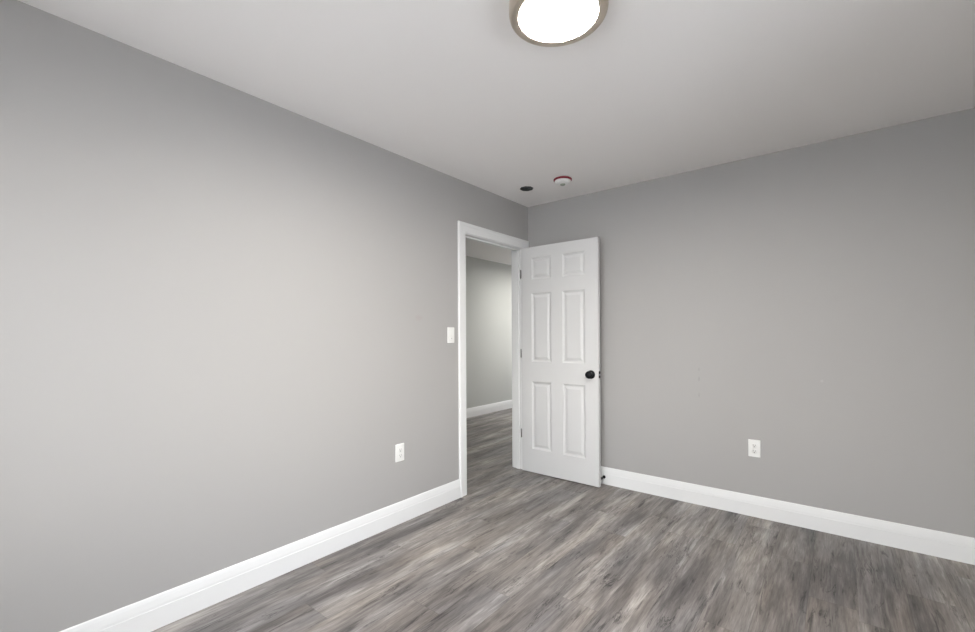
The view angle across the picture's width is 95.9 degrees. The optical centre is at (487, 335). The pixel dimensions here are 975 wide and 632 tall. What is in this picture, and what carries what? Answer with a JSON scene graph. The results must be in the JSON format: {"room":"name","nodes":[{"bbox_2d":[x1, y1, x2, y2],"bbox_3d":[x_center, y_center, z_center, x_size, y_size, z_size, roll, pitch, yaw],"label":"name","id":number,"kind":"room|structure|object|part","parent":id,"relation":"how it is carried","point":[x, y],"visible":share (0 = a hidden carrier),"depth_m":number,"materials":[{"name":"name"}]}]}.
{"room":"empty bedroom","nodes":[
{"label":"empty bedroom","id":0,"kind":"room"},
{"bbox_2d":[0,0,527,631],"bbox_3d":[0.332,0.015,4.166,0.120,2.445,8.620,0,0,39],"label":"wall","id":1,"kind":"structure","parent":0,"point":[226,311],"depth_m":1.99,"materials":[{"name":"grey paint"}]},
{"bbox_2d":[60,479,459,631],"bbox_3d":[-1.220,1.176,2.111,0.014,0.140,3.223,0,0,39],"label":"baseboard","id":2,"kind":"structure","parent":1,"relation":"attached to","point":[152,613],"depth_m":2.18,"materials":[{"name":"white paint"}]},
{"bbox_2d":[395,443,403,461],"bbox_3d":[-0.580,0.776,2.918,0.009,0.116,0.072,0,0,39],"label":"wall outlet","id":3,"kind":"object","parent":1,"relation":"attached to","point":[399,448],"visible":1,"depth_m":2.91,"materials":[{"name":"white plastic"}]},
{"bbox_2d":[447,327,453,342],"bbox_3d":[-0.273,-0.004,3.305,0.011,0.118,0.072,0,0,39],"label":"light switch","id":4,"kind":"object","parent":1,"relation":"attached to","point":[450,330],"visible":1,"depth_m":3.30,"materials":[{"name":"white plastic"}]},
{"bbox_2d":[458,221,528,497],"bbox_3d":[0.032,0.178,3.789,0.155,2.122,0.970,0,0,39],"label":"door frame","id":5,"kind":"structure","parent":1,"relation":"attached to","point":[468,231],"depth_m":3.73,"materials":[{"name":"white paint"}]},
{"bbox_3d":[-0.022,0.178,3.832,0.018,2.122,0.970,0,0,39],"label":"door casing","id":6,"kind":"part","parent":5,"relation":"part of","materials":[{"name":"white paint"}]},
{"bbox_2d":[520,237,600,486],"bbox_3d":[0.617,0.215,3.806,0.776,2.028,0.151,0,0,39],"label":"door","id":7,"kind":"structure","parent":1,"relation":"in","point":[561,428],"depth_m":3.76,"materials":[{"name":"white paint"}]},
{"bbox_3d":[0.830,0.318,3.573,0.070,0.070,0.058,0,0,39],"label":"knob","id":8,"kind":"part","parent":7,"relation":"part of","materials":[{"name":"black metal"}]},
{"bbox_2d":[466,256,511,408],"bbox_3d":[-0.715,0.021,6.234,0.120,2.445,6.940,0,0,39],"label":"wall","id":9,"kind":"structure","parent":0,"point":[488,283],"depth_m":7.04,"materials":[{"name":"grey paint"}]},
{"bbox_2d":[466,400,511,417],"bbox_3d":[-0.656,1.173,6.192,0.014,0.140,6.700,0,0,39],"label":"baseboard","id":10,"kind":"structure","parent":9,"relation":"attached to","point":[489,408],"depth_m":7.02,"materials":[{"name":"white paint"}]},
{"bbox_2d":[18,0,974,264],"bbox_3d":[0.765,-1.285,3.891,5.370,0.150,8.740,0,0,39],"label":"ceiling","id":11,"kind":"structure","parent":0,"point":[660,88],"depth_m":2.02,"materials":[{"name":"white paint"}]},
{"bbox_2d":[520,186,532,190],"bbox_3d":[0.321,-1.203,3.606,0.104,0.008,0.104,0,0,39],"label":"junction box","id":12,"kind":"object","parent":11,"relation":"attached to","point":[525,188],"visible":1,"depth_m":3.59,"materials":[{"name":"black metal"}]},
{"bbox_2d":[509,0,608,46],"bbox_3d":[0.251,-1.173,1.570,0.350,0.068,0.350,0,0,39],"label":"ceiling light","id":13,"kind":"object","parent":11,"relation":"attached to","point":[544,23],"visible":1,"depth_m":1.59,"materials":[{"name":"white glass"}]},
{"bbox_2d":[519,0,597,40],"bbox_3d":[0.252,-1.150,1.570,0.281,0.015,0.281,0,0,39],"label":"diffuser","id":14,"kind":"object","parent":13,"relation":"attached to","point":[539,20],"depth_m":1.59,"materials":[{"name":"white glass"}]},
{"bbox_2d":[553,176,571,185],"bbox_3d":[0.580,-1.183,3.392,0.140,0.051,0.140,0,0,39],"label":"smoke detector","id":15,"kind":"object","parent":11,"relation":"attached to","point":[561,180],"visible":1,"depth_m":3.35,"materials":[{"name":"white plastic"}]},
{"bbox_2d":[151,408,974,631],"bbox_3d":[0.779,1.285,3.891,5.370,0.100,8.740,0,0,39],"label":"floor","id":16,"kind":"structure","parent":0,"point":[522,551],"depth_m":2.27,"materials":[{"name":"grey laminate"}]},
{"bbox_2d":[528,108,974,537],"bbox_3d":[1.649,0.008,3.202,3.140,2.445,0.120,0,0,39],"label":"wall","id":17,"kind":"structure","parent":0,"point":[814,303],"depth_m":2.82,"materials":[{"name":"grey paint"}]},
{"bbox_2d":[748,439,760,457],"bbox_3d":[1.815,0.766,2.990,0.072,0.116,0.009,0,0,39],"label":"wall outlet","id":18,"kind":"object","parent":17,"relation":"attached to","point":[754,446],"visible":1,"depth_m":2.99,"materials":[{"name":"white plastic"}]},
{"bbox_2d":[601,466,974,564],"bbox_3d":[1.566,1.161,3.187,3.020,0.140,0.014,0,0,39],"label":"baseboard","id":19,"kind":"structure","parent":17,"relation":"attached to","point":[950,546],"depth_m":2.80,"materials":[{"name":"white paint"}]}
]}

